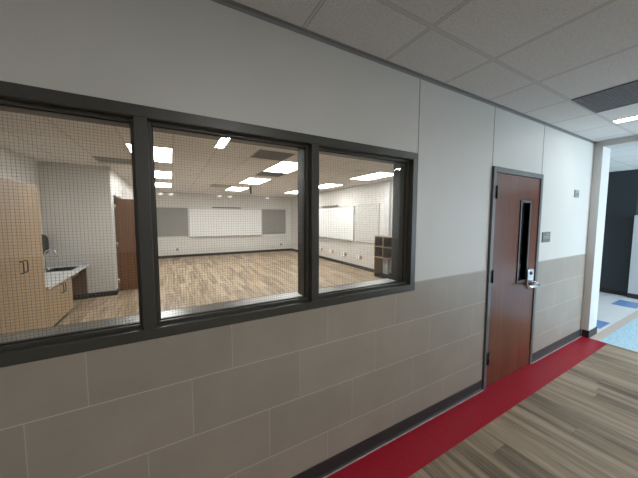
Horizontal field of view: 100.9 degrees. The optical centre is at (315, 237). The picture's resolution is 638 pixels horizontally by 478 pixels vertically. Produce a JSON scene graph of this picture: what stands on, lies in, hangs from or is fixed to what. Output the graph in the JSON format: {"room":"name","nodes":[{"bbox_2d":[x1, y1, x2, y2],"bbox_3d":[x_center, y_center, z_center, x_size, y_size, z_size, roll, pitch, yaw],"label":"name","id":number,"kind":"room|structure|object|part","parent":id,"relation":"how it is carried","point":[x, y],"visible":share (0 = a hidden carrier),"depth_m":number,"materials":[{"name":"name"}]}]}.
{"room":"school corridor","nodes":[
{"label":"school corridor","id":0,"kind":"room"},
{"bbox_2d":[0,146,43,259],"bbox_3d":[-4.168,0.045,2.802,0.200,2.880,5.720,-2,5,-29],"label":"wall","id":1,"kind":"structure","parent":0,"point":[20,159],"depth_m":4.45,"materials":[{"name":"paint"}]},
{"bbox_2d":[42,234,48,255],"bbox_3d":[-5.199,0.139,4.999,0.105,0.394,0.300,-2,5,-29],"label":"dispenser","id":2,"kind":"object","parent":1,"relation":"attached to","point":[44,237],"visible":0.27,"depth_m":5.03,"materials":[{"name":"black plastic"}]},
{"bbox_2d":[44,260,86,267],"bbox_3d":[-4.582,0.593,4.466,0.640,0.100,2.083,-2,5,-29],"label":"backsplash","id":3,"kind":"structure","parent":1,"relation":"attached to","point":[48,264],"depth_m":5.35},
{"bbox_2d":[38,162,117,292],"bbox_3d":[-4.932,-0.108,5.529,1.100,2.780,0.200,-2,5,-29],"label":"wall","id":4,"kind":"structure","parent":0,"point":[75,193],"depth_m":5.44,"materials":[{"name":"paint"}]},
{"bbox_2d":[88,288,118,297],"bbox_3d":[-4.940,1.224,5.652,1.112,0.105,0.272,-2,5,-29],"label":"baseboard","id":5,"kind":"structure","parent":4,"relation":"attached to","point":[91,295],"depth_m":5.69,"materials":[{"name":"rubber"}]},
{"bbox_2d":[111,169,133,282],"bbox_3d":[-5.910,-0.309,8.226,0.200,2.780,5.480,-2,5,-29],"label":"wall","id":6,"kind":"structure","parent":0,"point":[127,191],"depth_m":6.70,"materials":[{"name":"paint"}]},
{"bbox_2d":[113,195,120,287],"bbox_3d":[-4.872,0.112,6.380,0.210,2.215,1.050,-2,5,-29],"label":"door frame","id":7,"kind":"structure","parent":6,"relation":"attached to","point":[114,197],"depth_m":6.01,"materials":[{"name":"paint"}]},
{"bbox_2d":[115,199,156,290],"bbox_3d":[-4.219,0.160,6.238,0.813,2.118,0.107,-3,5,-36],"label":"door","id":8,"kind":"structure","parent":6,"relation":"in","point":[128,210],"depth_m":6.12,"materials":[{"name":"brown wood"}]},
{"bbox_2d":[156,192,290,255],"bbox_3d":[-4.283,-0.663,12.352,7.050,2.880,0.200,-2,5,-29],"label":"wall","id":9,"kind":"structure","parent":0,"point":[284,203],"depth_m":12.19,"materials":[{"name":"paint"}]},
{"bbox_2d":[156,207,187,236],"bbox_3d":[-6.117,-0.666,11.210,1.200,1.230,0.022,-2,5,-29],"label":"tackboard","id":10,"kind":"object","parent":9,"relation":"attached to","point":[178,221],"visible":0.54,"depth_m":11.20,"materials":[{"name":"grey fabric"}]},
{"bbox_2d":[188,208,261,237],"bbox_3d":[-4.121,-0.700,12.282,3.270,1.295,0.075,-2,5,-29],"label":"whiteboard","id":11,"kind":"object","parent":9,"relation":"attached to","point":[222,215],"visible":0.95,"depth_m":12.22,"materials":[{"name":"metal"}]},
{"bbox_2d":[191,235,260,237],"bbox_3d":[-4.122,-0.063,12.329,3.170,0.017,0.075,-2,5,-29],"label":"marker tray","id":12,"kind":"object","parent":11,"relation":"on","point":[193,236],"depth_m":12.10,"materials":[{"name":"metal"}]},
{"bbox_2d":[159,248,290,257],"bbox_3d":[-4.234,0.728,12.362,6.650,0.105,0.012,-2,5,-29],"label":"baseboard","id":13,"kind":"structure","parent":9,"relation":"attached to","point":[270,250],"depth_m":12.28,"materials":[{"name":"rubber"}]},
{"bbox_2d":[212,207,239,208],"bbox_3d":[-4.136,-1.388,12.230,1.300,0.055,0.060,-2,5,-29],"label":"wall rail","id":14,"kind":"object","parent":9,"relation":"attached to","point":[212,207],"visible":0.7,"depth_m":12.29,"materials":[{"name":"grey metal"}]},
{"bbox_2d":[262,209,285,233],"bbox_3d":[-2.133,-0.818,13.403,1.240,1.240,0.022,-2,5,-29],"label":"tackboard","id":15,"kind":"object","parent":9,"relation":"attached to","point":[277,216],"visible":1,"depth_m":13.40,"materials":[{"name":"grey fabric"}]},
{"bbox_2d":[0,0,595,477],"bbox_3d":[-1.568,0.193,0.849,12.860,2.880,0.222,-2,5,-29],"label":"wall","id":16,"kind":"structure","parent":0,"point":[280,396],"depth_m":1.50,"materials":[{"name":"grey paint"}]},
{"bbox_2d":[0,80,418,367],"bbox_3d":[-0.457,-0.076,1.507,2.638,1.045,0.295,-2,5,-29],"label":"window","id":17,"kind":"structure","parent":16,"relation":"in","point":[21,347],"depth_m":1.29,"materials":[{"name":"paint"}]},
{"bbox_3d":[-0.480,0.420,1.584,2.634,0.027,0.190,-2,5,-29],"label":"sill","id":18,"kind":"part","parent":17,"relation":"part of","materials":[{"name":"black metal"}]},
{"bbox_3d":[-0.410,0.426,1.458,2.638,0.050,0.099,-2,5,-29],"label":"sill rail","id":19,"kind":"part","parent":17,"relation":"part of","materials":[{"name":"metal"}]},
{"bbox_2d":[291,329,580,477],"bbox_3d":[-1.653,1.589,0.786,12.554,0.104,0.022,-2,5,-29],"label":"baseboard","id":20,"kind":"structure","parent":16,"relation":"attached to","point":[337,462],"depth_m":2.06,"materials":[{"name":"rubber"}]},
{"bbox_2d":[482,166,543,389],"bbox_3d":[2.061,0.401,2.822,0.998,2.184,0.310,-2,5,-29],"label":"door","id":21,"kind":"structure","parent":16,"relation":"in","point":[516,195],"depth_m":2.74,"materials":[{"name":"red wood"}]},
{"bbox_3d":[2.209,0.042,2.838,0.222,0.879,0.065,-2,5,-29],"label":"vision frame","id":22,"kind":"part","parent":21,"relation":"part of","materials":[{"name":"grey metal"}]},
{"bbox_3d":[2.325,0.512,2.838,0.273,0.069,0.068,-2,5,-29],"label":"lever","id":23,"kind":"part","parent":21,"relation":"part of","materials":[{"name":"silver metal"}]},
{"bbox_2d":[542,232,550,242],"bbox_3d":[2.702,-0.007,3.090,0.200,0.120,0.010,-2,5,-29],"label":"room sign","id":24,"kind":"object","parent":16,"relation":"attached to","point":[545,235],"visible":1,"depth_m":3.08,"materials":[{"name":"grey plastic"}]},
{"bbox_2d":[574,190,578,197],"bbox_3d":[3.400,-0.573,3.431,0.130,0.096,0.014,-2,5,-29],"label":"wall sensor","id":25,"kind":"object","parent":16,"relation":"attached to","point":[576,192],"visible":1,"depth_m":3.41,"materials":[{"name":"white plastic"}]},
{"bbox_2d":[0,111,637,196],"bbox_3d":[1.991,-1.591,6.437,14.200,0.137,16.070,-2,5,-29],"label":"ceiling","id":26,"kind":"structure","parent":0,"point":[292,184],"depth_m":4.72,"materials":[{"name":"tile"}]},
{"bbox_2d":[93,156,131,164],"bbox_3d":[-3.770,-1.449,4.972,0.610,0.020,0.480,-2,5,-29],"label":"ceiling vent","id":27,"kind":"object","parent":26,"relation":"in","point":[99,159],"visible":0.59,"depth_m":4.90,"materials":[{"name":"grey metal"}]},
{"bbox_2d":[125,143,172,162],"bbox_3d":[-2.797,-1.419,4.493,0.610,0.006,1.220,-2,5,-29],"label":"recessed light","id":28,"kind":"object","parent":26,"relation":"in","point":[162,150],"visible":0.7,"depth_m":4.42,"materials":[{"name":"white plastic"}]},
{"bbox_2d":[155,171,171,178],"bbox_3d":[-3.952,-1.576,6.580,0.610,0.006,1.220,-2,5,-29],"label":"recessed light","id":29,"kind":"object","parent":26,"relation":"in","point":[157,173],"visible":0.43,"depth_m":6.55,"materials":[{"name":"white plastic"}]},
{"bbox_2d":[155,183,171,186],"bbox_3d":[-5.097,-1.730,8.649,0.610,0.006,1.220,-2,5,-29],"label":"recessed light","id":30,"kind":"object","parent":26,"relation":"in","point":[156,184],"visible":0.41,"depth_m":8.76,"materials":[{"name":"white plastic"}]},
{"bbox_2d":[210,184,231,187],"bbox_3d":[-3.177,-1.724,8.762,0.600,0.030,0.600,-2,5,-29],"label":"ceiling vent","id":31,"kind":"object","parent":26,"relation":"in","point":[211,185],"visible":0.8,"depth_m":8.61,"materials":[{"name":"grey metal"}]},
{"bbox_2d":[226,187,247,190],"bbox_3d":[-2.961,-1.815,9.825,0.610,0.006,1.220,-2,5,-29],"label":"recessed light","id":32,"kind":"object","parent":26,"relation":"in","point":[232,188],"visible":0.73,"depth_m":9.63,"materials":[{"name":"white plastic"}]},
{"bbox_2d":[240,178,270,183],"bbox_3d":[-1.816,-1.660,7.756,0.610,0.006,1.220,-2,5,-29],"label":"recessed light","id":33,"kind":"object","parent":26,"relation":"in","point":[249,180],"visible":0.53,"depth_m":7.57,"materials":[{"name":"white plastic"}]},
{"bbox_2d":[256,171,286,176],"bbox_3d":[-1.115,-1.562,6.490,0.610,0.012,0.580,-2,5,-29],"label":"ceiling vent","id":34,"kind":"object","parent":26,"relation":"in","point":[263,173],"visible":0.77,"depth_m":6.49,"materials":[{"name":"grey metal"}]},
{"bbox_2d":[250,149,294,160],"bbox_3d":[-0.763,-1.418,4.554,0.610,0.012,0.580,-2,5,-29],"label":"ceiling vent","id":35,"kind":"object","parent":26,"relation":"in","point":[258,154],"visible":0.82,"depth_m":4.52,"materials":[{"name":"grey metal"}]},
{"bbox_2d":[264,161,296,172],"bbox_3d":[-0.661,-1.504,5.669,0.610,0.006,1.220,-2,5,-29],"label":"recessed light","id":36,"kind":"object","parent":26,"relation":"in","point":[286,165],"visible":0.63,"depth_m":5.62,"materials":[{"name":"white plastic"}]},
{"bbox_2d":[319,184,339,188],"bbox_3d":[0.321,-1.744,8.932,0.610,0.006,1.220,-2,5,-29],"label":"recessed light","id":37,"kind":"object","parent":26,"relation":"in","point":[325,185],"visible":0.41,"depth_m":8.71,"materials":[{"name":"white plastic"}]},
{"bbox_2d":[350,172,392,179],"bbox_3d":[1.475,-1.588,6.845,0.610,0.006,1.220,-2,5,-29],"label":"recessed light","id":38,"kind":"object","parent":26,"relation":"in","point":[374,176],"visible":0.8,"depth_m":6.82,"materials":[{"name":"white plastic"}]},
{"bbox_2d":[291,181,392,272],"bbox_3d":[1.469,-0.409,9.026,0.200,2.880,11.200,-2,5,-29],"label":"wall","id":39,"kind":"structure","parent":0,"point":[346,201],"depth_m":9.36,"materials":[{"name":"paint"}]},
{"bbox_2d":[319,206,353,241],"bbox_3d":[0.400,-0.600,10.670,0.075,1.245,3.670,-2,5,-29],"label":"whiteboard","id":40,"kind":"object","parent":39,"relation":"attached to","point":[334,224],"visible":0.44,"depth_m":10.00,"materials":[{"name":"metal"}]},
{"bbox_2d":[291,249,389,273],"bbox_3d":[1.136,0.946,9.509,0.012,0.105,10.188,-2,5,-29],"label":"baseboard","id":41,"kind":"structure","parent":39,"relation":"attached to","point":[322,257],"depth_m":9.55,"materials":[{"name":"rubber"}]},
{"bbox_2d":[354,203,379,243],"bbox_3d":[1.623,-0.456,8.512,0.022,1.250,1.200,-2,5,-29],"label":"display board","id":42,"kind":"object","parent":39,"relation":"attached to","point":[358,208],"visible":0.83,"depth_m":8.47,"materials":[{"name":"fabric"}]},
{"bbox_2d":[54,250,637,477],"bbox_3d":[-0.289,1.351,5.395,19.400,0.103,16.070,-2,5,-29],"label":"floor","id":43,"kind":"structure","parent":0,"point":[583,423],"depth_m":2.36,"materials":[{"name":"brown wood"}]},
{"bbox_2d":[0,178,48,333],"bbox_3d":[-3.767,0.407,3.005,0.664,2.128,1.220,-2,5,-29],"label":"tall cabinet","id":44,"kind":"object","parent":43,"relation":"on","point":[26,189],"visible":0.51,"depth_m":3.13,"materials":[{"name":"beige laminate"}]},
{"bbox_3d":[-3.371,0.366,2.873,0.019,2.020,0.606,-2,5,-29],"label":"door","id":45,"kind":"part","parent":44,"relation":"part of","materials":[{"name":"beige laminate"}]},
{"bbox_3d":[-3.665,0.327,3.405,0.019,2.020,0.606,-2,5,-29],"label":"door","id":46,"kind":"part","parent":44,"relation":"part of","materials":[{"name":"beige laminate"}]},
{"bbox_2d":[46,277,72,326],"bbox_3d":[-4.327,1.052,4.069,0.664,0.684,1.085,-2,5,-29],"label":"base cabinet","id":47,"kind":"object","parent":43,"relation":"on","point":[63,296],"visible":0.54,"depth_m":4.15,"materials":[{"name":"beige laminate"}]},
{"bbox_3d":[-3.965,1.007,3.998,0.019,0.575,0.612,-2,5,-29],"label":"door","id":48,"kind":"part","parent":47,"relation":"part of","materials":[{"name":"beige laminate"}]},
{"bbox_2d":[44,260,88,289],"bbox_3d":[-4.573,0.615,4.472,0.660,0.145,2.083,-2,5,-29],"label":"countertop","id":49,"kind":"structure","parent":47,"relation":"on","point":[49,276],"depth_m":4.81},
{"bbox_2d":[44,249,56,270],"bbox_3d":[-4.931,0.414,4.860,0.201,0.397,0.177,-2,5,-29],"label":"faucet","id":50,"kind":"object","parent":49,"relation":"on","point":[45,268],"visible":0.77,"depth_m":4.88,"materials":[{"name":"silver metal"}]},
{"bbox_2d":[45,266,78,278],"bbox_3d":[-4.839,0.681,5.033,0.390,0.168,0.460,-2,5,-29],"label":"sink","id":51,"kind":"object","parent":49,"relation":"in","point":[74,267],"visible":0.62,"depth_m":5.17,"materials":[{"name":"metal"}]},
{"bbox_3d":[-4.227,0.971,4.471,0.019,0.575,0.466,-2,5,-29],"label":"door","id":52,"kind":"part","parent":47,"relation":"part of","materials":[{"name":"beige laminate"}]},
{"bbox_2d":[72,268,87,299],"bbox_3d":[-5.078,0.954,5.377,0.616,0.684,0.033,-2,5,-29],"label":"panel","id":53,"kind":"object","parent":43,"relation":"on","point":[75,281],"visible":0.25,"depth_m":5.47,"materials":[{"name":"brown laminate"}]},
{"bbox_2d":[374,235,391,278],"bbox_3d":[2.030,0.554,7.484,0.330,1.190,0.740,-2,5,-29],"label":"cubby shelf","id":54,"kind":"object","parent":43,"relation":"on","point":[380,250],"visible":0.46,"depth_m":7.68,"materials":[{"name":"beige laminate"}]},
{"bbox_3d":[1.856,0.530,7.798,0.330,1.190,0.020,-2,5,-29],"label":"panel","id":55,"kind":"part","parent":54,"relation":"part of","materials":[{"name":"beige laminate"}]},
{"bbox_3d":[2.034,1.112,7.528,0.320,0.070,0.700,-2,5,-29],"label":"board","id":56,"kind":"part","parent":54,"relation":"part of","materials":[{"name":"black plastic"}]},
{"bbox_2d":[596,320,609,328],"bbox_3d":[4.490,1.385,4.361,0.470,0.002,0.420,-2,5,-29],"label":"floor tile","id":57,"kind":"structure","parent":43,"relation":"on","point":[600,324],"depth_m":4.23,"materials":[{"name":"blue tile"}]},
{"bbox_2d":[600,317,637,351],"bbox_3d":[6.065,1.453,3.462,3.544,0.002,2.400,-2,5,-29],"label":"floor","id":58,"kind":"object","parent":43,"relation":"on","point":[626,337],"visible":1,"depth_m":3.77,"materials":[{"name":"blue tile"}]},
{"bbox_2d":[612,300,637,308],"bbox_3d":[6.209,1.321,5.249,0.560,0.002,0.320,-2,5,-29],"label":"floor tile","id":59,"kind":"structure","parent":43,"relation":"on","point":[624,303],"depth_m":5.27,"materials":[{"name":"blue tile"}]},
{"bbox_2d":[383,181,391,273],"bbox_3d":[4.891,-0.349,9.206,6.540,2.743,0.200,-2,5,-29],"label":"wall","id":60,"kind":"structure","parent":0,"point":[388,216],"depth_m":7.58,"materials":[{"name":"paint"}]},
{"bbox_2d":[233,0,637,141],"bbox_3d":[-0.891,-1.042,-0.786,12.554,0.100,3.170,-2,5,-29],"label":"ceiling","id":61,"kind":"structure","parent":0,"point":[532,58],"depth_m":1.57,"materials":[{"name":"tile"}]},
{"bbox_2d":[571,80,637,112],"bbox_3d":[2.651,-1.204,2.204,0.590,0.008,0.590,-2,5,-29],"label":"ceiling vent","id":62,"kind":"object","parent":61,"relation":"in","point":[626,94],"visible":1,"depth_m":2.29,"materials":[{"name":"grey metal"}]},
{"bbox_2d":[611,115,637,123],"bbox_3d":[3.378,-1.233,2.593,0.144,0.006,0.610,-2,5,-29],"label":"recessed light","id":63,"kind":"object","parent":61,"relation":"in","point":[636,116],"visible":1,"depth_m":2.77,"materials":[{"name":"white plastic"}]},
{"bbox_2d":[614,116,637,122],"bbox_3d":[3.378,-1.234,2.593,0.120,0.004,0.586,-2,5,-29],"label":"diffuser","id":64,"kind":"object","parent":63,"relation":"attached to","point":[632,117],"depth_m":2.77,"materials":[{"name":"white"}]},
{"bbox_2d":[581,135,637,337],"bbox_3d":[4.737,0.154,2.418,0.322,2.743,3.170,-2,5,-29],"label":"wall","id":65,"kind":"structure","parent":0,"point":[602,149],"depth_m":3.69,"materials":[{"name":"paint"}]},
{"bbox_2d":[599,169,637,295],"bbox_3d":[5.953,-0.215,7.421,0.208,2.743,3.960,-2,5,-29],"label":"wall","id":66,"kind":"structure","parent":0,"point":[622,193],"depth_m":5.84,"materials":[{"name":"paint"}]},
{"bbox_2d":[627,215,637,298],"bbox_3d":[7.142,0.456,4.977,0.128,1.770,1.535,-2,5,-29],"label":"wall","id":67,"kind":"structure","parent":0,"point":[633,274],"depth_m":5.58,"materials":[{"name":"paint"}]}
]}

